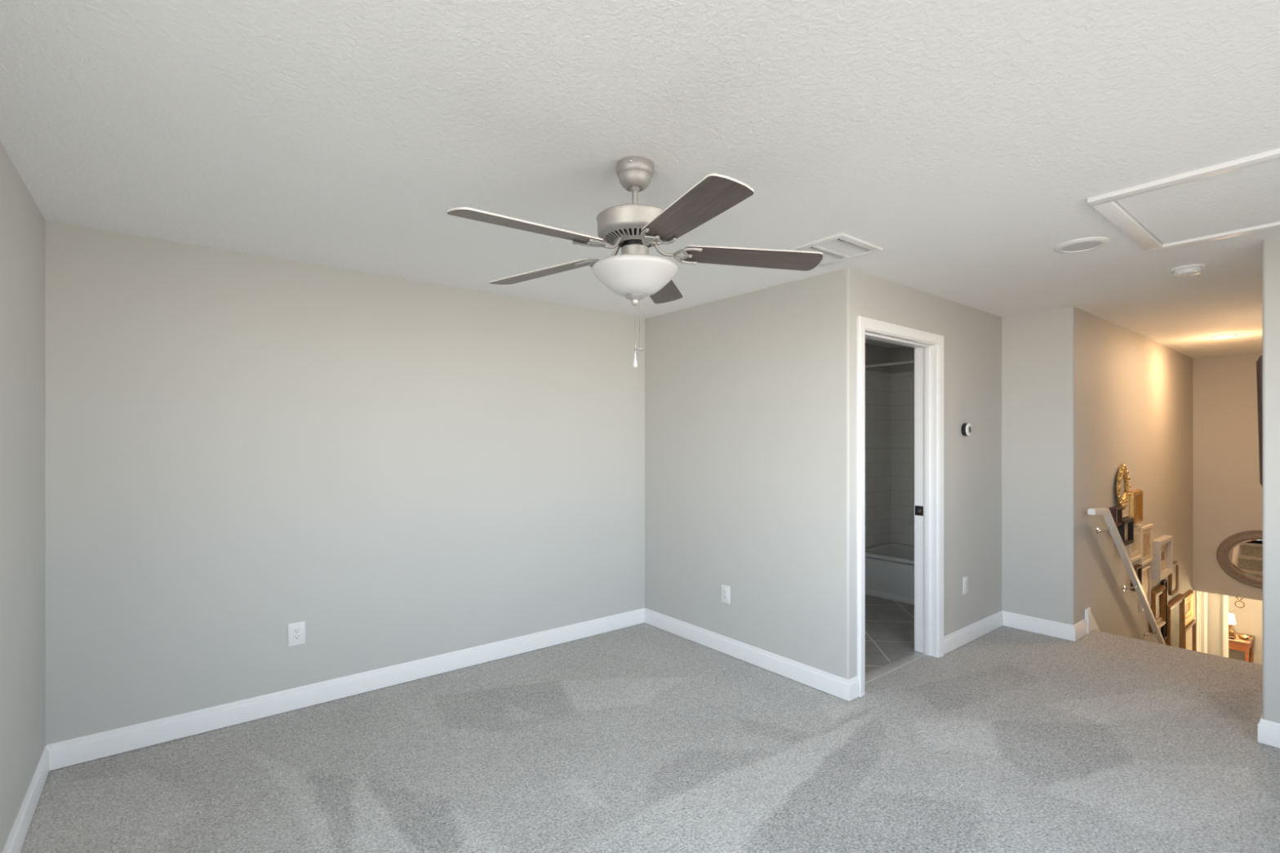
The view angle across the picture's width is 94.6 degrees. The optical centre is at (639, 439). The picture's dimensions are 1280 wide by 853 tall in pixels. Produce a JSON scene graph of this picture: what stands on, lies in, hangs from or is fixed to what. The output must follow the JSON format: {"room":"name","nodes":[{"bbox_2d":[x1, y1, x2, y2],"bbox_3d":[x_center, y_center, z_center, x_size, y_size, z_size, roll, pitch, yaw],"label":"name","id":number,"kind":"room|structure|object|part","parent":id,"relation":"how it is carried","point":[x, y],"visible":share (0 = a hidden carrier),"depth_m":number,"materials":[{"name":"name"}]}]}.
{"room":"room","nodes":[
{"label":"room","id":0,"kind":"room"},
{"bbox_2d":[0,140,45,852],"bbox_3d":[-1.396,0.250,0.971,0.120,2.440,4.119,0,0,-39],"label":"wall","id":1,"kind":"structure","parent":0,"point":[22,224],"depth_m":2.17,"materials":[{"name":"beige paint"}]},
{"bbox_2d":[1,744,48,852],"bbox_3d":[-1.344,1.409,1.012,0.014,0.114,4.119,0,0,-39],"label":"baseboard","id":2,"kind":"structure","parent":1,"relation":"attached to","point":[17,835],"depth_m":2.24,"materials":[{"name":"white paint"}]},
{"bbox_2d":[45,220,644,744],"bbox_3d":[-1.382,0.250,3.693,3.539,2.440,0.120,0,0,-39],"label":"wall","id":3,"kind":"structure","parent":0,"point":[241,448],"depth_m":3.23,"materials":[{"name":"beige paint"}]},
{"bbox_2d":[288,621,305,646],"bbox_3d":[-1.871,1.058,3.221,0.083,0.124,0.009,0,0,-39],"label":"wall outlet","id":4,"kind":"object","parent":3,"relation":"attached to","point":[296,631],"visible":1,"depth_m":3.22,"materials":[{"name":"white plastic"}]},
{"bbox_2d":[293,626,300,640],"bbox_3d":[-1.869,1.058,3.219,0.033,0.068,0.002,0,0,-39],"label":"receptacle","id":5,"kind":"object","parent":4,"relation":"attached to","point":[296,630],"depth_m":3.22,"materials":[{"name":"white plastic"}]},
{"bbox_2d":[46,608,644,770],"bbox_3d":[-1.293,1.409,3.679,3.419,0.114,0.014,0,0,-39],"label":"baseboard","id":6,"kind":"structure","parent":3,"relation":"attached to","point":[67,753],"depth_m":3.23,"materials":[{"name":"white paint"}]},
{"bbox_2d":[0,0,1279,358],"bbox_3d":[2.551,-1.030,4.120,10.219,0.120,4.359,0,0,-39],"label":"ceiling","id":7,"kind":"structure","parent":0,"point":[966,142],"depth_m":1.84,"materials":[{"name":"white paint"}]},
{"bbox_2d":[446,156,822,368],"bbox_3d":[-0.051,-0.613,2.052,1.247,0.714,1.290,0,0,-39],"label":"ceiling fan","id":8,"kind":"object","parent":7,"relation":"hanging from","point":[634,274],"visible":1,"depth_m":2.00,"materials":[{"name":"brown wood"}]},
{"bbox_3d":[-0.337,-0.650,1.812,0.499,0.046,0.133,0,0,-41],"label":"blade","id":9,"kind":"part","parent":8,"relation":"part of","materials":[{"name":"brown wood"}]},
{"bbox_3d":[-0.377,-0.650,2.305,0.499,0.046,0.133,0,0,31],"label":"blade","id":10,"kind":"part","parent":8,"relation":"part of","materials":[{"name":"brown wood"}]},
{"bbox_3d":[-0.018,-0.562,2.085,0.303,0.108,0.303,0,0,-39],"label":"lamp shade","id":11,"kind":"part","parent":8,"relation":"part of","materials":[{"name":"white glass"}]},
{"bbox_3d":[-0.017,-0.388,2.085,0.003,0.172,0.004,0,0,-39],"label":"pull chain","id":12,"kind":"part","parent":8,"relation":"part of","materials":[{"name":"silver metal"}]},
{"bbox_3d":[-0.001,-0.409,2.085,0.003,0.169,0.004,0,0,-39],"label":"pull chain","id":13,"kind":"part","parent":8,"relation":"part of","materials":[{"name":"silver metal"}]},
{"bbox_3d":[0.080,-0.650,2.495,0.133,0.046,0.499,0,0,13],"label":"blade","id":14,"kind":"part","parent":8,"relation":"part of","materials":[{"name":"brown wood"}]},
{"bbox_3d":[0.144,-0.650,1.697,0.133,0.046,0.499,0,0,-23],"label":"blade","id":15,"kind":"part","parent":8,"relation":"part of","materials":[{"name":"brown wood"}]},
{"bbox_3d":[0.402,-0.650,2.119,0.499,0.046,0.133,0,0,-5],"label":"blade","id":16,"kind":"part","parent":8,"relation":"part of","materials":[{"name":"brown wood"}]},
{"bbox_2d":[786,232,883,266],"bbox_3d":[0.975,-1.044,3.021,0.368,0.175,0.363,0,0,-39],"label":"ceiling vent","id":17,"kind":"object","parent":7,"relation":"in","point":[846,246],"visible":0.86,"depth_m":2.97,"materials":[{"name":"white plastic"}]},
{"bbox_2d":[1053,236,1109,253],"bbox_3d":[2.193,-0.963,2.940,0.224,0.014,0.224,0,0,-39],"label":"recessed light","id":18,"kind":"object","parent":7,"relation":"in","point":[1085,244],"visible":1,"depth_m":2.92,"materials":[{"name":"white plastic"}]},
{"bbox_2d":[1087,147,1279,253],"bbox_3d":[2.418,-0.960,2.413,1.020,0.019,0.715,0,0,-39],"label":"attic hatch","id":19,"kind":"object","parent":7,"relation":"attached to","point":[1238,197],"visible":1,"depth_m":2.42,"materials":[{"name":"white paint"}]},
{"bbox_3d":[2.418,-0.966,2.413,0.884,0.005,0.579,0,0,-39],"label":"hatch panel","id":20,"kind":"part","parent":19,"relation":"part of","materials":[{"name":"white"}]},
{"bbox_2d":[1170,263,1206,276],"bbox_3d":[3.095,-0.948,3.337,0.150,0.043,0.150,0,0,-39],"label":"smoke detector","id":21,"kind":"object","parent":7,"relation":"attached to","point":[1188,270],"visible":1,"depth_m":3.30,"materials":[{"name":"white plastic"}]},
{"bbox_2d":[1210,334,1238,338],"bbox_3d":[5.495,-0.966,5.555,0.184,0.008,0.184,0,0,-39],"label":"recessed light","id":22,"kind":"object","parent":7,"relation":"in","point":[1225,335],"visible":1,"depth_m":5.54,"materials":[{"name":"white plastic"}]},
{"bbox_2d":[19,594,1279,852],"bbox_3d":[1.146,1.488,2.999,6.384,0.036,4.119,0,0,-39],"label":"floor","id":23,"kind":"structure","parent":0,"point":[641,738],"depth_m":2.68,"materials":[{"name":"carpet"}]},
{"bbox_2d":[865,542,914,604],"bbox_3d":[2.716,1.276,5.518,0.784,0.392,1.206,0,0,-39],"label":"bathtub","id":24,"kind":"object","parent":23,"relation":"on","point":[889,566],"visible":0.27,"depth_m":5.48,"materials":[{"name":"white ceramic"}]},
{"bbox_2d":[865,542,914,565],"bbox_3d":[2.721,1.235,5.522,0.772,0.310,1.206,0,0,-39],"label":"basin","id":25,"kind":"object","parent":24,"relation":"in","point":[891,553],"depth_m":5.83,"materials":[{"name":"white ceramic"}]},
{"bbox_2d":[644,267,859,679],"bbox_3d":[0.615,0.250,4.124,0.120,2.440,1.939,0,0,-39],"label":"wall","id":26,"kind":"structure","parent":0,"point":[751,397],"depth_m":3.81,"materials":[{"name":"beige paint"}]},
{"bbox_2d":[721,584,729,604],"bbox_3d":[0.587,1.062,4.056,0.009,0.122,0.080,0,0,-39],"label":"wall outlet","id":27,"kind":"object","parent":26,"relation":"attached to","point":[725,589],"visible":1,"depth_m":4.05,"materials":[{"name":"white plastic"}]},
{"bbox_2d":[723,589,727,599],"bbox_3d":[0.585,1.062,4.054,0.002,0.068,0.033,0,0,-39],"label":"receptacle","id":28,"kind":"object","parent":27,"relation":"attached to","point":[725,591],"depth_m":4.05,"materials":[{"name":"white plastic"}]},
{"bbox_2d":[644,608,848,701],"bbox_3d":[0.605,1.409,4.029,0.014,0.114,1.833,0,0,-39],"label":"baseboard","id":29,"kind":"structure","parent":26,"relation":"attached to","point":[832,684],"depth_m":3.84,"materials":[{"name":"white paint"}]},
{"bbox_2d":[865,650,925,683],"bbox_3d":[1.585,1.473,3.792,0.898,0.018,0.080,0,0,-39],"label":"trim","id":30,"kind":"structure","parent":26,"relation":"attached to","point":[889,667],"depth_m":3.83,"materials":[{"name":"stone"}]},
{"bbox_2d":[865,342,890,373],"bbox_3d":[1.495,0.250,5.408,2.857,2.440,0.120,0,0,-39],"label":"wall","id":31,"kind":"structure","parent":0,"point":[874,354],"depth_m":6.10,"materials":[{"name":"beige paint"}]},
{"bbox_2d":[865,370,890,547],"bbox_3d":[2.331,0.388,5.991,0.798,2.165,0.012,0,0,-39],"label":"tiled wall","id":32,"kind":"structure","parent":31,"relation":"attached to","point":[877,384],"depth_m":6.07,"materials":[{"name":"grey tile"}]},
{"bbox_2d":[890,346,914,373],"bbox_3d":[3.194,0.250,5.665,0.120,2.440,1.839,0,0,-39],"label":"wall","id":33,"kind":"structure","parent":0,"point":[902,353],"depth_m":6.15,"materials":[{"name":"beige paint"}]},
{"bbox_2d":[865,360,914,368],"bbox_3d":[2.597,-0.698,5.106,0.060,0.059,1.701,0,0,-39],"label":"shower rod","id":34,"kind":"object","parent":33,"relation":"attached to","point":[912,361],"visible":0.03,"depth_m":5.46,"materials":[{"name":"white paint"}]},
{"bbox_2d":[890,371,914,545],"bbox_3d":[3.180,0.388,5.577,0.012,2.165,1.719,0,0,-39],"label":"tile","id":35,"kind":"structure","parent":33,"relation":"attached to","point":[902,384],"depth_m":6.14,"materials":[{"name":"grey tile"}]},
{"bbox_2d":[907,513,914,524],"bbox_3d":[2.800,0.815,5.983,0.075,0.110,0.160,0,0,-39],"label":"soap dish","id":36,"kind":"object","parent":35,"relation":"attached to","point":[912,515],"visible":0.4,"depth_m":6.04,"materials":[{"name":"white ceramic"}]},
{"bbox_3d":[2.825,0.815,6.003,0.012,0.110,0.160,0,0,-39],"label":"plate","id":37,"kind":"part","parent":36,"relation":"part of","materials":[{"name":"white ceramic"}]},
{"bbox_2d":[859,271,1001,636],"bbox_3d":[2.020,0.250,4.097,2.042,2.440,0.145,0,0,-39],"label":"wall","id":38,"kind":"structure","parent":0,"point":[972,336],"depth_m":4.27,"materials":[{"name":"beige paint"}]},
{"bbox_2d":[848,675,859,701],"bbox_3d":[1.210,1.409,3.349,0.112,0.114,0.014,0,0,-39],"label":"baseboard","id":39,"kind":"structure","parent":38,"relation":"attached to","point":[854,682],"depth_m":3.34,"materials":[{"name":"white paint"}]},
{"bbox_2d":[857,315,943,697],"bbox_3d":[1.605,0.382,3.766,1.038,2.177,0.183,0,0,-39],"label":"door frame","id":40,"kind":"structure","parent":38,"relation":"attached to","point":[928,347],"depth_m":4.00,"materials":[{"name":"white paint"}]},
{"bbox_3d":[1.554,0.382,3.830,1.038,2.177,0.019,0,0,-39],"label":"casing","id":41,"kind":"part","parent":40,"relation":"part of","materials":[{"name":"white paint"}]},
{"bbox_3d":[1.928,0.492,4.080,0.002,0.067,0.058,0,0,-39],"label":"strike plate","id":42,"kind":"part","parent":40,"relation":"part of","materials":[{"name":"metal"}]},
{"bbox_2d":[962,575,968,594],"bbox_3d":[2.348,1.050,4.260,0.078,0.124,0.009,0,0,-39],"label":"wall outlet","id":43,"kind":"object","parent":38,"relation":"attached to","point":[965,580],"visible":1,"depth_m":4.25,"materials":[{"name":"white plastic"}]},
{"bbox_2d":[964,580,967,590],"bbox_3d":[2.350,1.050,4.257,0.033,0.068,0.002,0,0,-39],"label":"receptacle","id":44,"kind":"object","parent":43,"relation":"attached to","point":[966,581],"depth_m":4.26,"materials":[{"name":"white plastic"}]},
{"bbox_2d":[960,422,972,435],"bbox_3d":[2.340,-0.071,4.231,0.094,0.094,0.044,0,0,-39],"label":"thermostat","id":45,"kind":"object","parent":38,"relation":"attached to","point":[966,428],"visible":1,"depth_m":4.21,"materials":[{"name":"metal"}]},
{"bbox_2d":[943,610,1003,654],"bbox_3d":[2.462,1.409,4.348,1.036,0.114,0.014,0,0,-39],"label":"baseboard","id":46,"kind":"structure","parent":38,"relation":"attached to","point":[953,641],"depth_m":4.31,"materials":[{"name":"white paint"}]},
{"bbox_2d":[1001,306,1078,625],"bbox_3d":[3.013,0.250,4.586,0.120,2.440,0.619,0,0,-39],"label":"wall","id":47,"kind":"structure","parent":0,"point":[1040,349],"depth_m":4.46,"materials":[{"name":"beige paint"}]},
{"bbox_2d":[1002,610,1075,641],"bbox_3d":[3.010,1.409,4.482,0.014,0.114,0.488,0,0,-39],"label":"baseboard","id":48,"kind":"structure","parent":47,"relation":"attached to","point":[1034,624],"depth_m":4.46,"materials":[{"name":"white paint"}]},
{"bbox_2d":[1078,308,1200,652],"bbox_3d":[5.179,1.610,5.995,5.025,5.160,0.120,0,0,-39],"label":"wall","id":49,"kind":"structure","parent":0,"point":[1135,391],"depth_m":5.23,"materials":[{"name":"beige paint"}]},
{"bbox_2d":[1073,617,1087,641],"bbox_3d":[3.261,1.409,4.379,0.279,0.114,0.014,0,0,-39],"label":"baseboard","id":50,"kind":"structure","parent":49,"relation":"attached to","point":[1081,627],"depth_m":4.37,"materials":[{"name":"white paint"}]},
{"bbox_2d":[1084,607,1099,634],"bbox_3d":[4.674,2.733,5.502,3.330,2.915,0.022,0,0,-39],"label":"trim","id":51,"kind":"structure","parent":49,"relation":"attached to","point":[1091,624],"depth_m":4.51,"materials":[{"name":"white paint"}]},
{"bbox_2d":[1108,506,1122,526],"bbox_3d":[3.940,0.638,4.898,0.200,0.155,0.050,0,0,-39],"label":"framed picture","id":52,"kind":"object","parent":49,"relation":"attached to","point":[1116,512],"visible":0.76,"depth_m":4.89,"materials":[{"name":"brown wood"}]},
{"bbox_2d":[1115,463,1130,510],"bbox_3d":[4.108,0.403,5.025,0.350,0.390,0.044,0,0,-39],"label":"gilt mirror","id":53,"kind":"object","parent":49,"relation":"attached to","point":[1122,486],"visible":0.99,"depth_m":5.02,"materials":[{"name":"gold glass"}]},
{"bbox_2d":[1120,475,1125,498],"bbox_3d":[4.101,0.405,5.034,0.212,0.212,0.010,0,0,-39],"label":"mirror glass","id":54,"kind":"object","parent":53,"relation":"attached to","point":[1122,492],"depth_m":5.04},
{"bbox_2d":[1115,516,1133,546],"bbox_3d":[4.152,0.789,5.062,0.315,0.218,0.058,0,0,-39],"label":"framed picture","id":55,"kind":"object","parent":49,"relation":"attached to","point":[1126,531],"visible":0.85,"depth_m":5.10,"materials":[{"name":"black wood"}]},
{"bbox_2d":[1122,496,1128,517],"bbox_3d":[4.224,0.562,5.149,0.217,0.220,0.012,0,0,-39],"label":"framed picture","id":56,"kind":"object","parent":49,"relation":"attached to","point":[1126,512],"visible":0.38,"depth_m":5.19,"materials":[{"name":"beige paper"}]},
{"bbox_2d":[1122,502,1127,515],"bbox_3d":[4.222,0.562,5.152,0.199,0.202,0.003,0,0,-39],"label":"print","id":57,"kind":"object","parent":56,"relation":"attached to","point":[1124,512],"depth_m":5.16,"materials":[{"name":"beige paper"}]},
{"bbox_2d":[1087,507,1165,644],"bbox_3d":[4.637,1.725,5.418,3.518,2.443,0.110,0,0,-39],"label":"handrail","id":58,"kind":"object","parent":49,"relation":"attached to","point":[1106,513],"visible":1,"depth_m":4.93,"materials":[{"name":"white paint"}]},
{"bbox_2d":[1127,524,1142,562],"bbox_3d":[4.477,0.940,5.346,0.403,0.310,0.020,0,0,-39],"label":"framed picture","id":59,"kind":"object","parent":49,"relation":"attached to","point":[1134,549],"visible":0.8,"depth_m":5.38,"materials":[{"name":"beige paint"}]},
{"bbox_2d":[1131,533,1137,552],"bbox_3d":[4.473,0.940,5.350,0.243,0.150,0.006,0,0,-39],"label":"print","id":60,"kind":"object","parent":59,"relation":"attached to","point":[1134,545],"depth_m":5.36},
{"bbox_2d":[1127,488,1142,524],"bbox_3d":[4.446,0.605,5.302,0.300,0.300,0.050,0,0,-39],"label":"framed picture","id":61,"kind":"object","parent":49,"relation":"attached to","point":[1135,499],"visible":0.94,"depth_m":5.29,"materials":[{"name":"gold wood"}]},
{"bbox_2d":[1130,564,1142,591],"bbox_3d":[4.486,1.247,5.340,0.205,0.210,0.040,0,0,-39],"label":"framed picture","id":62,"kind":"object","parent":49,"relation":"attached to","point":[1138,568],"visible":0.47,"depth_m":5.38,"materials":[{"name":"brown wood"}]},
{"bbox_2d":[1139,565,1151,612],"bbox_3d":[4.777,1.406,5.585,0.335,0.388,0.020,0,0,-39],"label":"framed picture","id":63,"kind":"object","parent":49,"relation":"attached to","point":[1146,571],"visible":0.64,"depth_m":5.62,"materials":[{"name":"beige paint"}]},
{"bbox_2d":[1142,568,1148,601],"bbox_3d":[4.773,1.406,5.590,0.301,0.354,0.006,0,0,-39],"label":"print","id":64,"kind":"object","parent":63,"relation":"attached to","point":[1145,571],"depth_m":5.60},
{"bbox_2d":[1139,524,1153,566],"bbox_3d":[4.809,0.999,5.611,0.438,0.358,0.020,0,0,-39],"label":"framed picture","id":65,"kind":"object","parent":49,"relation":"attached to","point":[1147,557],"visible":0.94,"depth_m":5.63,"materials":[{"name":"beige paint"}]},
{"bbox_2d":[1142,532,1150,557],"bbox_3d":[4.806,0.999,5.615,0.298,0.218,0.006,0,0,-39],"label":"print","id":66,"kind":"object","parent":65,"relation":"attached to","point":[1146,535],"depth_m":5.62},
{"bbox_2d":[1148,584,1165,633],"bbox_3d":[5.111,1.668,5.834,0.468,0.395,0.048,0,0,-39],"label":"framed picture","id":67,"kind":"object","parent":49,"relation":"attached to","point":[1157,606],"visible":0.86,"depth_m":5.87,"materials":[{"name":"brown wood"}]},
{"bbox_2d":[1155,595,1159,619],"bbox_3d":[5.101,1.668,5.847,0.300,0.227,0.012,0,0,-39],"label":"print","id":68,"kind":"object","parent":67,"relation":"attached to","point":[1157,597],"depth_m":5.89},
{"bbox_2d":[1151,534,1173,580],"bbox_3d":[5.228,1.177,5.914,0.560,0.377,0.068,0,0,-39],"label":"framed picture","id":69,"kind":"object","parent":49,"relation":"attached to","point":[1162,566],"visible":1,"depth_m":5.86,"materials":[{"name":"brown wood"}]},
{"bbox_2d":[1161,551,1164,560],"bbox_3d":[5.215,1.177,5.931,0.270,0.087,0.024,0,0,-39],"label":"print","id":70,"kind":"object","parent":69,"relation":"attached to","point":[1162,552],"depth_m":5.97},
{"bbox_2d":[1160,578,1167,639],"bbox_3d":[5.359,1.738,6.043,0.135,0.595,0.030,0,0,-39],"label":"framed picture","id":71,"kind":"object","parent":49,"relation":"attached to","point":[1164,628],"visible":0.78,"depth_m":6.07,"materials":[{"name":"black wood"}]},
{"bbox_2d":[1168,560,1178,595],"bbox_3d":[5.708,1.483,6.322,0.350,0.335,0.030,0,0,-39],"label":"framed picture","id":72,"kind":"object","parent":49,"relation":"attached to","point":[1173,578],"visible":0.79,"depth_m":6.33,"materials":[{"name":"brown wood"}]},
{"bbox_2d":[1172,564,1176,591],"bbox_3d":[5.703,1.483,6.329,0.280,0.265,0.010,0,0,-39],"label":"print","id":73,"kind":"object","parent":72,"relation":"attached to","point":[1174,574],"depth_m":6.36},
{"bbox_2d":[1164,593,1185,648],"bbox_3d":[5.730,2.058,6.327,0.760,0.685,0.048,0,0,-39],"label":"framed picture","id":74,"kind":"object","parent":49,"relation":"attached to","point":[1175,637],"visible":0.58,"depth_m":6.41,"materials":[{"name":"brown wood"}]},
{"bbox_2d":[1170,604,1179,647],"bbox_3d":[5.719,2.058,6.341,0.592,0.517,0.012,0,0,-39],"label":"print","id":75,"kind":"object","parent":74,"relation":"attached to","point":[1175,611],"depth_m":6.38},
{"bbox_2d":[1183,589,1193,626],"bbox_3d":[6.249,1.931,6.747,0.535,0.342,0.040,0,0,-39],"label":"framed picture","id":76,"kind":"object","parent":49,"relation":"attached to","point":[1188,595],"visible":0.7,"depth_m":6.79,"materials":[{"name":"gold metal"}]},
{"bbox_2d":[1185,603,1188,613],"bbox_3d":[6.240,1.931,6.758,0.297,0.104,0.010,0,0,-39],"label":"print","id":77,"kind":"object","parent":76,"relation":"attached to","point":[1186,604],"depth_m":6.76},
{"bbox_2d":[1185,619,1195,651],"bbox_3d":[6.282,2.334,6.770,0.615,0.432,0.045,0,0,-39],"label":"framed picture","id":78,"kind":"object","parent":49,"relation":"attached to","point":[1190,628],"visible":0.45,"depth_m":6.88,"materials":[{"name":"brown wood"}]},
{"bbox_2d":[1186,626,1192,650],"bbox_3d":[6.273,2.334,6.781,0.557,0.374,0.015,0,0,-39],"label":"print","id":79,"kind":"object","parent":78,"relation":"attached to","point":[1188,628],"depth_m":6.82,"materials":[{"name":"beige paper"}]},
{"bbox_2d":[1195,591,1207,653],"bbox_3d":[6.947,2.995,7.310,0.580,2.390,0.030,0,0,-39],"label":"trim","id":80,"kind":"structure","parent":49,"relation":"attached to","point":[1203,595],"depth_m":7.35,"materials":[{"name":"white paint"}]},
{"bbox_2d":[1207,592,1222,656],"bbox_3d":[6.780,2.995,8.113,0.120,2.390,1.775,0,0,-39],"label":"wall","id":81,"kind":"structure","parent":0,"point":[1215,602],"depth_m":7.44,"materials":[{"name":"beige paint"}]},
{"bbox_2d":[1222,595,1228,657],"bbox_3d":[7.343,2.995,7.407,0.160,2.390,0.030,0,0,-39],"label":"trim","id":82,"kind":"structure","parent":81,"relation":"attached to","point":[1225,597],"depth_m":7.36,"materials":[{"name":"white paint"}]},
{"bbox_2d":[1192,352,1262,600],"bbox_3d":[6.967,0.415,6.681,0.120,2.770,1.038,0,0,-39],"label":"wall","id":83,"kind":"structure","parent":0,"point":[1228,491],"depth_m":6.85,"materials":[{"name":"beige paint"}]},
{"bbox_2d":[1216,529,1262,588],"bbox_3d":[6.955,1.336,6.573,0.034,0.648,0.784,0,0,-39],"label":"oval mirror","id":84,"kind":"object","parent":83,"relation":"attached to","point":[1240,555],"visible":0.75,"depth_m":6.70,"materials":[{"name":"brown wood"}]},
{"bbox_2d":[1228,539,1262,579],"bbox_3d":[6.962,1.336,6.579,0.012,0.452,0.588,0,0,-39],"label":"mirror glass","id":85,"kind":"object","parent":84,"relation":"attached to","point":[1245,556],"depth_m":6.69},
{"bbox_2d":[1228,595,1262,664],"bbox_3d":[10.678,2.995,10.668,0.120,2.390,2.642,0,0,-39],"label":"wall","id":86,"kind":"structure","parent":0,"point":[1248,619],"depth_m":10.45,"materials":[{"name":"beige paint"}]},
{"bbox_2d":[1262,235,1279,723],"bbox_3d":[3.305,0.250,2.591,0.120,2.440,0.788,0,0,-39],"label":"wall","id":87,"kind":"structure","parent":0,"point":[1271,246],"depth_m":2.84,"materials":[{"name":"beige paint"}]},
{"bbox_2d":[1257,718,1279,748],"bbox_3d":[3.249,1.409,2.555,0.014,0.114,0.802,0,0,-39],"label":"baseboard","id":88,"kind":"structure","parent":87,"relation":"attached to","point":[1268,731],"depth_m":2.83,"materials":[{"name":"white paint"}]},
{"bbox_3d":[8.633,1.740,8.960,5.327,0.120,2.762,0,0,-39],"label":"ceiling","id":89,"kind":"structure","parent":0,"visible":0},
{"bbox_2d":[1234,596,1244,608],"bbox_3d":[8.952,2.158,8.822,0.220,0.715,0.220,0,0,-39],"label":"wall decoration","id":90,"kind":"object","parent":89,"relation":"hanging from","point":[1237,597],"visible":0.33,"depth_m":8.82,"materials":[{"name":"brown metal"}]},
{"bbox_3d":[6.996,4.240,7.730,9.420,0.100,2.642,0,0,-39],"label":"floor","id":91,"kind":"structure","parent":0,"visible":0},
{"bbox_2d":[1228,632,1254,662],"bbox_3d":[10.197,3.818,10.613,0.620,0.745,1.120,0,0,-39],"label":"console table","id":92,"kind":"object","parent":91,"relation":"on","point":[1238,644],"visible":0.25,"depth_m":10.14,"materials":[{"name":"brown wood"}]},
{"bbox_2d":[1228,634,1235,639],"bbox_3d":[10.261,3.425,10.292,0.240,0.040,0.144,0,0,-39],"label":"book","id":93,"kind":"object","parent":92,"relation":"on","point":[1233,637],"visible":0.41,"depth_m":10.21,"materials":[{"name":"brown paper"}]},
{"bbox_2d":[1228,613,1235,635],"bbox_3d":[10.269,3.225,10.299,0.170,0.360,0.170,0,0,-39],"label":"table lamp","id":94,"kind":"object","parent":93,"relation":"on","point":[1232,621],"visible":0.62,"depth_m":10.24,"materials":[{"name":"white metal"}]},
{"bbox_3d":[10.269,3.120,10.299,0.170,0.150,0.170,0,0,-39],"label":"lamp shade","id":95,"kind":"part","parent":94,"relation":"part of","materials":[{"name":"beige fabric"}]},
{"bbox_2d":[1237,634,1249,639],"bbox_3d":[10.413,3.417,10.198,0.152,0.056,0.152,0,0,-39],"label":"bowl","id":96,"kind":"object","parent":92,"relation":"on","point":[1240,636],"visible":1,"depth_m":10.19,"materials":[{"name":"brown metal"}]},
{"bbox_3d":[10.311,3.830,10.041,0.045,0.720,0.045,0,0,-39],"label":"leg","id":97,"kind":"part","parent":92,"relation":"part of","materials":[{"name":"brown wood"}]},
{"bbox_3d":[10.729,3.830,10.375,0.045,0.720,0.045,0,0,-39],"label":"leg","id":98,"kind":"part","parent":92,"relation":"part of","materials":[{"name":"brown wood"}]},
{"bbox_3d":[7.341,1.610,6.239,10.740,5.160,0.120,0,0,-39],"label":"wall","id":99,"kind":"structure","parent":0,"visible":0},
{"bbox_2d":[1256,355,1262,486],"bbox_3d":[3.437,-0.087,3.228,0.700,0.680,0.028,0,-1,-39],"label":"framed picture","id":100,"kind":"object","parent":99,"relation":"attached to","point":[1260,362],"visible":0.19,"depth_m":3.02,"materials":[{"name":"brown wood"}]}
]}

